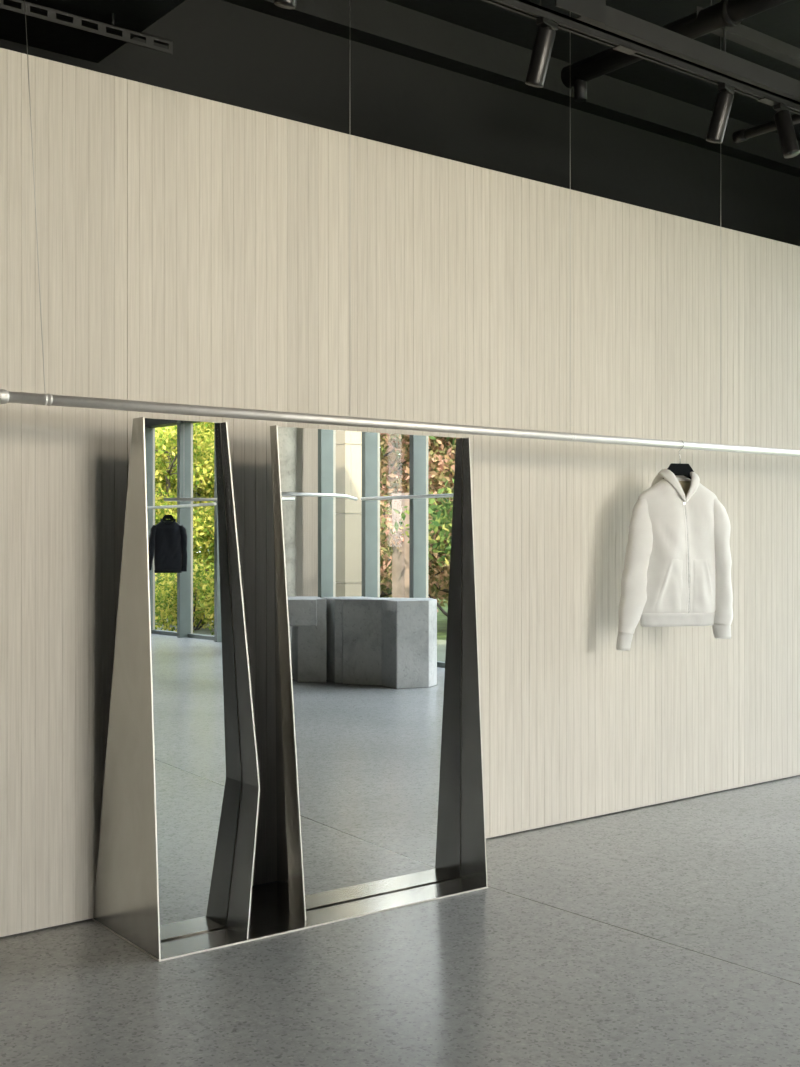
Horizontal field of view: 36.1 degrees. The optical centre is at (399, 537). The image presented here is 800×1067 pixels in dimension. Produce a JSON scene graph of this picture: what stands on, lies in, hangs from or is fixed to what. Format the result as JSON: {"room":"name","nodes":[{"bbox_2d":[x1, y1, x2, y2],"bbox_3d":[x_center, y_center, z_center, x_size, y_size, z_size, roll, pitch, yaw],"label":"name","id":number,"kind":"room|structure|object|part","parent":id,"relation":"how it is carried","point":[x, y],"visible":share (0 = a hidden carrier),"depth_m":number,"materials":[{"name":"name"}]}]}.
{"room":"clothing store","nodes":[
{"label":"clothing store","id":0,"kind":"room"},
{"bbox_2d":[0,48,799,936],"bbox_3d":[-1.311,-0.148,4.132,13.030,2.943,0.090,0,0,-38],"label":"wall","id":1,"kind":"structure","parent":0,"point":[193,250],"depth_m":5.07,"materials":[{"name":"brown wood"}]},
{"bbox_2d":[8,775,796,935],"bbox_3d":[-1.314,1.320,4.136,13.030,0.020,0.060,0,0,-38],"label":"baseboard","id":2,"kind":"structure","parent":1,"relation":"attached to","point":[796,775],"depth_m":5.67,"materials":[{"name":"black paint"}]},
{"bbox_2d":[0,775,799,1066],"bbox_3d":[2.916,1.390,-1.315,13.370,0.120,15.500,0,0,-38],"label":"floor","id":3,"kind":"structure","parent":0,"point":[666,934],"depth_m":3.77,"materials":[{"name":"concrete"}]},
{"bbox_2d":[93,417,487,961],"bbox_3d":[-0.363,0.471,4.470,1.367,1.717,0.525,0,0,-37],"label":"mirror","id":4,"kind":"object","parent":3,"relation":"on","point":[380,786],"visible":1,"depth_m":4.35,"materials":[{"name":"metal"}]},
{"bbox_3d":[-0.908,0.469,4.061,0.005,1.711,0.522,0,0,-37],"label":"panel","id":5,"kind":"part","parent":4,"relation":"part of","materials":[{"name":"metal"}]},
{"bbox_3d":[-0.694,0.466,4.095,0.375,1.706,0.005,0,0,-37],"label":"mirror pane","id":6,"kind":"part","parent":4,"relation":"part of","materials":[{"name":"silver metal"}]},
{"bbox_3d":[-0.572,0.469,4.183,0.089,1.711,0.286,0,0,-37],"label":"folded panel","id":7,"kind":"part","parent":4,"relation":"part of","materials":[{"name":"metal"}]},
{"bbox_3d":[-0.388,0.469,4.261,0.086,1.711,0.101,0,0,-37],"label":"panel","id":8,"kind":"part","parent":4,"relation":"part of","materials":[{"name":"metal"}]},
{"bbox_3d":[-0.367,1.327,4.467,1.358,0.006,0.525,0,0,-37],"label":"plate","id":9,"kind":"part","parent":4,"relation":"part of","materials":[{"name":"metal"}]},
{"bbox_3d":[-0.103,0.466,4.535,0.857,1.706,0.005,0,0,-37],"label":"mirror pane","id":10,"kind":"part","parent":4,"relation":"part of","materials":[{"name":"silver metal"}]},
{"bbox_3d":[0.179,0.469,4.872,0.017,1.711,0.522,0,0,-37],"label":"panel","id":11,"kind":"part","parent":4,"relation":"part of","materials":[{"name":"metal"}]},
{"bbox_2d":[0,0,799,245],"bbox_3d":[-1.813,-0.620,4.749,13.400,3.900,0.120,0,0,-38],"label":"wall","id":12,"kind":"structure","parent":0,"point":[224,52],"depth_m":6.22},
{"bbox_2d":[385,0,799,140],"bbox_3d":[2.916,-2.720,-1.315,13.370,0.300,15.500,0,0,-38],"label":"ceiling","id":13,"kind":"structure","parent":0,"point":[781,22],"depth_m":6.31,"materials":[{"name":"black paint"}]},
{"bbox_2d":[0,0,184,62],"bbox_3d":[-1.848,-2.270,3.706,2.660,0.600,1.480,0,0,-38],"label":"ceiling beam","id":14,"kind":"structure","parent":13,"relation":"attached to","point":[136,15],"depth_m":4.72,"materials":[{"name":"black paint"}]},
{"bbox_2d":[0,0,172,53],"bbox_3d":[-1.736,-1.920,4.114,2.140,0.100,0.045,0,0,-38],"label":"channel","id":15,"kind":"object","parent":14,"relation":"attached to","point":[52,13],"visible":0.99,"depth_m":4.55,"materials":[{"name":"metal"}]},
{"bbox_2d":[0,0,799,456],"bbox_3d":[0.852,-1.487,5.337,5.277,2.166,0.047,0,0,-38],"label":"rail","id":16,"kind":"object","parent":13,"relation":"hanging from","point":[6,396],"visible":1,"depth_m":4.47,"materials":[{"name":"metal"}]},
{"bbox_2d":[663,440,693,478],"bbox_3d":[1.295,-0.340,5.684,0.207,0.219,0.040,0,0,-12],"label":"clothes hanger","id":17,"kind":"object","parent":16,"relation":"hanging from","point":[679,469],"visible":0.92,"depth_m":5.68,"materials":[{"name":"black plastic"}]},
{"bbox_2d":[616,469,732,650],"bbox_3d":[1.267,0.100,5.682,0.574,0.834,0.198,0,0,-12],"label":"sweatshirt","id":18,"kind":"object","parent":17,"relation":"hanging from","point":[679,529],"visible":1,"depth_m":5.62,"materials":[{"name":"white fabric"}]},
{"bbox_2d":[651,469,699,501],"bbox_3d":[1.297,-0.222,5.710,0.230,0.190,0.198,0,0,-38],"label":"hood","id":19,"kind":"object","parent":18,"relation":"attached to","point":[672,488],"depth_m":5.63,"materials":[{"name":"white fabric"}]},
{"bbox_2d":[222,0,799,177],"bbox_3d":[1.079,-2.480,6.862,5.840,0.180,0.120,0,0,-38],"label":"ceiling beam","id":20,"kind":"structure","parent":13,"relation":"attached to","point":[380,24],"depth_m":6.38,"materials":[{"name":"black paint"}]},
{"bbox_2d":[482,0,799,114],"bbox_3d":[0.894,-2.209,4.697,5.800,0.721,0.040,0,0,-38],"label":"track","id":21,"kind":"object","parent":13,"relation":"hanging from","point":[625,45],"visible":1,"depth_m":4.70,"materials":[{"name":"black metal"}]},
{"bbox_2d":[274,0,296,8],"bbox_3d":[-0.337,-1.739,3.764,0.111,0.226,0.090,0,0,40],"label":"track spotlight","id":22,"kind":"object","parent":21,"relation":"hanging from","point":[287,4],"visible":1,"depth_m":3.76,"materials":[{"name":"metal"}]},
{"bbox_2d":[525,16,557,87],"bbox_3d":[0.506,-1.739,4.430,0.120,0.225,0.090,0,0,42],"label":"track spotlight","id":23,"kind":"object","parent":21,"relation":"hanging from","point":[545,36],"visible":1,"depth_m":4.40,"materials":[{"name":"black metal"}]},
{"bbox_2d":[706,82,733,143],"bbox_3d":[1.318,-1.739,5.063,0.117,0.226,0.090,0,0,40],"label":"track spotlight","id":24,"kind":"object","parent":21,"relation":"hanging from","point":[724,99],"visible":1,"depth_m":5.04,"materials":[{"name":"black metal"}]},
{"bbox_2d":[773,103,799,158],"bbox_3d":[1.657,-1.739,5.263,0.111,0.226,0.090,0,0,42],"label":"track spotlight","id":25,"kind":"object","parent":21,"relation":"hanging from","point":[783,120],"visible":1,"depth_m":5.24,"materials":[{"name":"black metal"}]},
{"bbox_2d":[561,0,791,101],"bbox_3d":[1.728,-2.305,4.606,0.120,0.530,3.030,0,0,-38],"label":"pipe","id":26,"kind":"object","parent":13,"relation":"hanging from","point":[730,13],"visible":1,"depth_m":5.21,"materials":[{"name":"black metal"}]},
{"bbox_2d":[555,0,799,101],"bbox_3d":[2.364,-2.245,5.903,4.640,0.650,0.094,0,0,-38],"label":"channel","id":27,"kind":"object","parent":13,"relation":"hanging from","point":[596,13],"visible":0.88,"depth_m":4.88,"materials":[{"name":"black metal"}]},
{"bbox_3d":[1.352,-2.290,5.119,0.009,0.560,0.009,0,0,29],"label":"drop rod","id":28,"kind":"part","parent":27,"relation":"part of","materials":[{"name":"black paint"}]},
{"bbox_2d":[687,0,799,67],"bbox_3d":[2.250,-2.370,5.966,2.600,0.400,0.053,0,0,-38],"label":"strut","id":29,"kind":"object","parent":13,"relation":"attached to","point":[743,35],"visible":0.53,"depth_m":5.43,"materials":[{"name":"grey metal"}]},
{"bbox_2d":[732,114,799,142],"bbox_3d":[2.073,-2.207,5.106,0.053,0.727,1.630,0,0,-38],"label":"pipe","id":30,"kind":"object","parent":13,"relation":"hanging from","point":[741,135],"visible":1,"depth_m":5.64,"materials":[{"name":"black metal"}]}
]}

